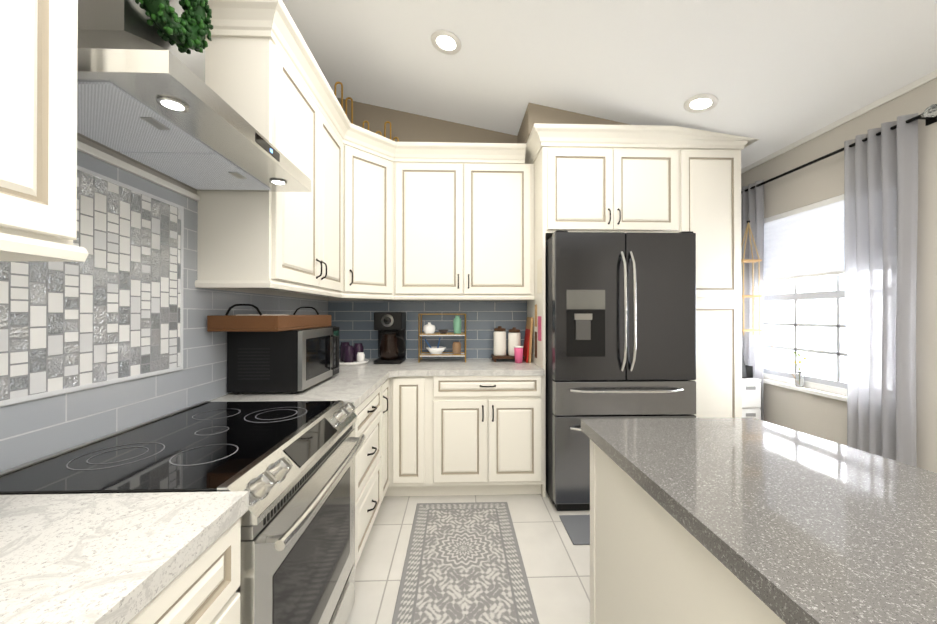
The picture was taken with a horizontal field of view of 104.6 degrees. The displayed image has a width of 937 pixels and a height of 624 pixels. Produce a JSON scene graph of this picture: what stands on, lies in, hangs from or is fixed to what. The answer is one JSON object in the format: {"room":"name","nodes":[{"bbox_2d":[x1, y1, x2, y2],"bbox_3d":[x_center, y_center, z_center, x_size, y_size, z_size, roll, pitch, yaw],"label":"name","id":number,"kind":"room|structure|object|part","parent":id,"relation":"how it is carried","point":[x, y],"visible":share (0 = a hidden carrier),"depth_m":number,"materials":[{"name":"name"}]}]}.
{"room":"kitchen","nodes":[
{"label":"kitchen","id":0,"kind":"room"},
{"bbox_2d":[347,492,589,623],"bbox_3d":[0.604,1.332,0.551,3.660,0.060,5.400,0,0,-2],"label":"floor","id":1,"kind":"structure","parent":0,"point":[556,561],"depth_m":1.92,"materials":[{"name":"tile"}]},
{"bbox_2d":[116,503,248,623],"bbox_3d":[-0.797,0.867,0.345,0.643,0.868,0.878,0,0,-2],"label":"base cabinet","id":2,"kind":"object","parent":1,"relation":"on","point":[203,591],"depth_m":0.67,"materials":[{"name":"white wood"}]},
{"bbox_2d":[0,491,248,623],"bbox_3d":[-0.780,0.409,-0.101,0.650,0.040,1.774,0,0,-2],"label":"countertop","id":3,"kind":"structure","parent":2,"relation":"on","point":[94,558],"depth_m":0.61,"materials":[{"name":"white stone"}]},
{"bbox_2d":[0,400,365,623],"bbox_3d":[-0.778,0.843,1.189,0.713,0.925,0.802,0,0,-2],"label":"stove","id":4,"kind":"object","parent":1,"relation":"on","point":[306,575],"depth_m":1.03,"materials":[{"name":"black glass"}]},
{"bbox_3d":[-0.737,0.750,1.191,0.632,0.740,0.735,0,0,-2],"label":"stove knob","id":5,"kind":"part","parent":4,"relation":"part of","materials":[{"name":"silver metal"}]},
{"bbox_2d":[353,411,385,567],"bbox_3d":[-0.845,0.874,1.900,0.643,0.868,0.617,0,0,-2],"label":"base cabinet","id":6,"kind":"object","parent":1,"relation":"on","point":[370,461],"depth_m":1.90,"materials":[{"name":"white wood"}]},
{"bbox_2d":[386,411,389,495],"bbox_3d":[-0.858,0.876,2.341,0.643,0.868,0.265,0,0,-2],"label":"base cabinet","id":7,"kind":"object","parent":1,"relation":"on","point":[387,412],"depth_m":2.45,"materials":[{"name":"white wood"}]},
{"bbox_2d":[390,411,429,495],"bbox_3d":[-0.427,0.878,2.804,0.289,0.868,0.633,0,0,-2],"label":"base cabinet","id":8,"kind":"object","parent":1,"relation":"on","point":[409,430],"depth_m":2.49,"materials":[{"name":"white wood"}]},
{"bbox_2d":[392,502,538,623],"bbox_3d":[-0.009,1.301,1.405,0.617,0.008,2.145,0,0,-2],"label":"rug","id":9,"kind":"object","parent":1,"relation":"on","point":[463,563],"visible":1,"depth_m":1.82,"materials":[{"name":"grey fabric"}]},
{"bbox_2d":[430,411,543,495],"bbox_3d":[0.118,0.878,2.821,0.800,0.868,0.633,0,0,-2],"label":"base cabinet","id":10,"kind":"object","parent":1,"relation":"on","point":[436,427],"depth_m":2.51,"materials":[{"name":"white wood"}]},
{"bbox_2d":[210,359,544,410],"bbox_3d":[-0.324,0.420,2.367,1.712,0.040,1.514,0,0,-2],"label":"countertop","id":11,"kind":"structure","parent":10,"relation":"on","point":[429,384],"depth_m":2.50,"materials":[{"name":"white stone"}]},
{"bbox_2d":[227,326,338,394],"bbox_3d":[-0.960,0.243,2.003,0.393,0.309,0.551,0,0,-2],"label":"microwave","id":12,"kind":"object","parent":11,"relation":"on","point":[293,361],"depth_m":1.73,"materials":[{"name":"black metal"}]},
{"bbox_2d":[207,304,330,331],"bbox_3d":[-0.991,0.026,1.909,0.305,0.121,0.670,0,0,-2],"label":"tray","id":13,"kind":"object","parent":12,"relation":"on","point":[247,323],"depth_m":1.58,"materials":[{"name":"brown wood"}]},
{"bbox_3d":[-0.989,0.020,1.909,0.200,0.109,0.666,0,0,-2],"label":"tray handle","id":14,"kind":"part","parent":13,"relation":"part of","materials":[{"name":"black metal"}]},
{"bbox_3d":[-0.789,0.237,2.139,0.043,0.210,0.016,0,0,-2],"label":"microwave handle","id":15,"kind":"part","parent":12,"relation":"part of","materials":[{"name":"silver metal"}]},
{"bbox_2d":[339,342,368,365],"bbox_3d":[-0.922,0.320,2.840,0.270,0.162,0.270,0,0,-2],"label":"lazy susan","id":16,"kind":"object","parent":11,"relation":"on","point":[352,355],"visible":0.92,"depth_m":2.79,"materials":[{"name":"ceramic"}]},
{"bbox_2d":[374,312,405,363],"bbox_3d":[-0.627,0.202,2.910,0.215,0.400,0.260,0,0,-2],"label":"coffee maker","id":17,"kind":"object","parent":11,"relation":"on","point":[399,323],"visible":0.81,"depth_m":2.79,"materials":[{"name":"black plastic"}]},
{"bbox_2d":[418,314,465,362],"bbox_3d":[-0.211,0.208,2.975,0.380,0.388,0.185,0,0,-2],"label":"shelf","id":18,"kind":"object","parent":11,"relation":"on","point":[429,328],"visible":1,"depth_m":2.93,"materials":[{"name":"beige wood"}]},
{"bbox_2d":[491,326,524,362],"bbox_3d":[0.322,0.259,2.955,0.255,0.286,0.247,0,0,-2],"label":"canisters","id":19,"kind":"object","parent":11,"relation":"on","point":[515,349],"visible":1,"depth_m":2.95,"materials":[{"name":"white ceramic"}]},
{"bbox_2d":[523,317,532,362],"bbox_3d":[0.482,0.222,2.964,0.050,0.360,0.220,0,0,-2],"label":"cutting boards","id":20,"kind":"object","parent":11,"relation":"on","point":[527,348],"visible":0.93,"depth_m":2.90,"materials":[{"name":"red wood"}]},
{"bbox_2d":[559,515,589,544],"bbox_3d":[0.944,1.304,2.188,0.720,0.008,0.290,0,0,-2],"label":"rug","id":21,"kind":"object","parent":1,"relation":"on","point":[577,527],"visible":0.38,"depth_m":2.19,"materials":[{"name":"grey fabric"}]},
{"bbox_2d":[545,230,695,510],"bbox_3d":[1.021,0.389,2.707,0.939,1.845,0.805,0,0,-2],"label":"fridge","id":22,"kind":"object","parent":1,"relation":"on","point":[666,309],"depth_m":2.37,"materials":[{"name":"grey metal"}]},
{"bbox_3d":[1.023,0.186,2.341,0.769,1.161,0.071,0,0,-2],"label":"fridge handle","id":23,"kind":"part","parent":22,"relation":"part of","materials":[{"name":"metal"}]},
{"bbox_2d":[590,441,780,623],"bbox_3d":[0.774,0.867,0.056,0.591,0.866,2.535,0,0,-2],"label":"kitchen island","id":24,"kind":"object","parent":1,"relation":"on","point":[645,568],"depth_m":0.94,"materials":[{"name":"white wood"}]},
{"bbox_2d":[581,417,936,623],"bbox_3d":[0.954,0.411,0.061,1.000,0.042,2.590,0,0,-2],"label":"island countertop","id":25,"kind":"structure","parent":24,"relation":"on","point":[815,530],"depth_m":0.72,"materials":[{"name":"grey stone"}]},
{"bbox_2d":[681,127,744,417],"bbox_3d":[1.732,0.005,2.892,0.470,2.616,0.598,0,0,-2],"label":"tall cabinet","id":26,"kind":"object","parent":1,"relation":"on","point":[710,161],"depth_m":2.60,"materials":[{"name":"white wood"}]},
{"bbox_2d":[741,221,761,335],"bbox_3d":[2.059,-0.250,2.667,0.140,0.844,0.075,0,0,-2],"label":"shelf","id":27,"kind":"object","parent":26,"relation":"hanging from","point":[752,296],"visible":0.83,"depth_m":2.64,"materials":[{"name":"brown wood"}]},
{"bbox_2d":[742,378,760,419],"bbox_3d":[2.067,0.905,2.821,0.171,0.815,0.324,0,0,-2],"label":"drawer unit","id":28,"kind":"object","parent":1,"relation":"on","point":[751,396],"visible":0.21,"depth_m":2.66,"materials":[{"name":"white plastic"}]},
{"bbox_2d":[742,348,752,378],"bbox_3d":[2.070,0.346,2.817,0.130,0.300,0.230,0,0,-2],"label":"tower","id":29,"kind":"object","parent":28,"relation":"on","point":[747,371],"visible":0.29,"depth_m":2.72,"materials":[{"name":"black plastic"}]},
{"bbox_2d":[77,78,936,472],"bbox_3d":[0.604,-0.348,0.559,3.660,3.300,5.400,0,0,-2],"label":"wall","id":30,"kind":"structure","parent":0,"point":[813,414],"depth_m":2.31,"materials":[{"name":"paint"}]},
{"bbox_2d":[0,0,88,255],"bbox_3d":[-0.962,-0.721,0.526,0.323,1.165,0.463,0,0,-2],"label":"upper cabinet","id":31,"kind":"object","parent":30,"relation":"attached to","point":[38,127],"depth_m":0.68,"materials":[{"name":"white wood"}]},
{"bbox_2d":[0,165,183,405],"bbox_3d":[-1.132,-0.098,1.071,0.008,0.649,0.756,0,0,-2],"label":"mosaic backsplash","id":32,"kind":"structure","parent":30,"relation":"attached to","point":[109,310],"depth_m":1.11,"materials":[{"name":"white tile"}]},
{"bbox_2d":[77,140,199,200],"bbox_3d":[-1.137,-0.483,1.153,0.016,0.024,0.774,0,0,-2],"label":"trim","id":33,"kind":"structure","parent":30,"relation":"attached to","point":[101,155],"depth_m":1.22,"materials":[{"name":"white wood"}]},
{"bbox_2d":[0,150,327,471],"bbox_3d":[-1.140,-0.039,1.054,0.005,0.864,4.100,0,0,-2],"label":"backsplash","id":34,"kind":"structure","parent":30,"relation":"attached to","point":[33,429],"depth_m":1.30,"materials":[{"name":"grey tile"}]},
{"bbox_2d":[77,0,310,191],"bbox_3d":[-0.901,-1.156,1.163,0.485,1.299,0.767,0,0,-2],"label":"range hood","id":35,"kind":"object","parent":30,"relation":"attached to","point":[148,97],"visible":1,"depth_m":0.98,"materials":[{"name":"silver metal"}]},
{"bbox_2d":[135,0,212,53],"bbox_3d":[-0.835,-0.896,1.023,0.091,0.268,0.273,0,0,-2],"label":"wreath","id":36,"kind":"object","parent":35,"relation":"hanging from","point":[190,27],"visible":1,"depth_m":1.05,"materials":[{"name":"green plant"}]},
{"bbox_2d":[195,4,322,291],"bbox_3d":[-1.002,-0.715,1.809,0.323,1.165,0.487,0,0,-2],"label":"upper cabinet","id":37,"kind":"object","parent":30,"relation":"attached to","point":[254,61],"depth_m":1.55,"materials":[{"name":"white wood"}]},
{"bbox_2d":[290,88,346,295],"bbox_3d":[-1.016,-0.713,2.269,0.323,1.165,0.433,0,0,-2],"label":"upper cabinet","id":38,"kind":"object","parent":30,"relation":"attached to","point":[334,126],"depth_m":2.31,"materials":[{"name":"white wood"}]},
{"bbox_2d":[347,120,394,295],"bbox_3d":[-0.728,-0.717,2.657,0.289,1.153,0.289,0,0,-2],"label":"upper cabinet","id":39,"kind":"object","parent":30,"relation":"attached to","point":[371,215],"depth_m":2.65,"materials":[{"name":"white wood"}]},
{"bbox_2d":[334,82,398,141],"bbox_3d":[-0.789,-1.448,2.845,0.518,0.556,0.100,0,0,-31],"label":"decor","id":40,"kind":"object","parent":39,"relation":"on","point":[385,123],"visible":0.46,"depth_m":2.77,"materials":[{"name":"brown"}]},
{"bbox_2d":[328,301,526,358],"bbox_3d":[-0.333,0.154,3.126,1.684,0.499,0.006,0,0,-2],"label":"backsplash","id":41,"kind":"structure","parent":30,"relation":"attached to","point":[354,320],"depth_m":3.12,"materials":[{"name":"tile"}]},
{"bbox_2d":[395,144,533,299],"bbox_3d":[-0.044,-0.710,2.975,1.054,1.165,0.317,0,0,-2],"label":"upper cabinet","id":42,"kind":"object","parent":30,"relation":"attached to","point":[464,213],"depth_m":2.82,"materials":[{"name":"white wood"}]},
{"bbox_2d":[529,124,680,250],"bbox_3d":[1.018,-0.932,2.874,0.959,0.741,0.598,0,0,-2],"label":"upper cabinet","id":43,"kind":"object","parent":30,"relation":"attached to","point":[631,178],"depth_m":2.58,"materials":[{"name":"white wood"}]},
{"bbox_2d":[535,258,541,357],"bbox_3d":[0.521,-0.018,2.711,0.003,0.740,0.230,0,0,-2],"label":"panel","id":44,"kind":"object","parent":43,"relation":"attached to","point":[539,275],"visible":1,"depth_m":2.69,"materials":[{"name":"beige wood"}]},
{"bbox_2d":[764,194,844,281],"bbox_3d":[2.288,-0.475,2.412,0.018,0.485,0.920,0,0,-2],"label":"window shade","id":45,"kind":"object","parent":30,"relation":"attached to","point":[807,241],"visible":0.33,"depth_m":2.45,"materials":[{"name":"white fabric"}]},
{"bbox_2d":[763,274,846,401],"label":"window","id":46,"kind":"structure","parent":30,"relation":"in","point":[838,386],"depth_m":2.44,"materials":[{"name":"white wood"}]},
{"bbox_2d":[763,334,806,386],"bbox_3d":[2.254,0.330,2.577,0.061,0.362,0.344,0,0,-2],"label":"vase","id":47,"kind":"object","parent":46,"relation":"on","point":[799,379],"visible":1,"depth_m":2.47,"materials":[{"name":"clear glass"}]},
{"bbox_2d":[741,70,936,173],"bbox_3d":[2.327,-1.170,0.616,0.012,0.035,5.180,0,0,-2],"label":"trim","id":48,"kind":"structure","parent":30,"relation":"attached to","point":[929,77],"depth_m":2.15,"materials":[{"name":"white"}]},
{"bbox_2d":[741,104,936,466],"bbox_3d":[2.223,0.143,2.408,0.108,2.275,1.420,0,0,-2],"label":"curtains","id":49,"kind":"object","parent":30,"relation":"attached to","point":[880,206],"visible":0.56,"depth_m":1.96,"materials":[{"name":"fabric"}]},
{"bbox_2d":[282,0,936,168],"bbox_3d":[0.604,-1.579,0.565,3.660,0.821,5.400,0,0,-2],"label":"ceiling","id":50,"kind":"structure","parent":0,"point":[772,76],"depth_m":2.10,"materials":[{"name":"white paint"}]},
{"bbox_2d":[431,30,460,54],"bbox_3d":[-0.137,-1.650,2.220,0.186,0.047,0.190,0,0,-2],"label":"ceiling light","id":51,"kind":"object","parent":50,"relation":"attached to","point":[447,40],"visible":0.96,"depth_m":2.21,"materials":[{"name":"white"}]},
{"bbox_2d":[684,94,717,112],"bbox_3d":[1.483,-1.331,2.313,0.186,0.047,0.190,0,0,-2],"label":"ceiling light","id":52,"kind":"object","parent":50,"relation":"attached to","point":[700,101],"visible":1,"depth_m":2.31,"materials":[{"name":"white"}]}
]}

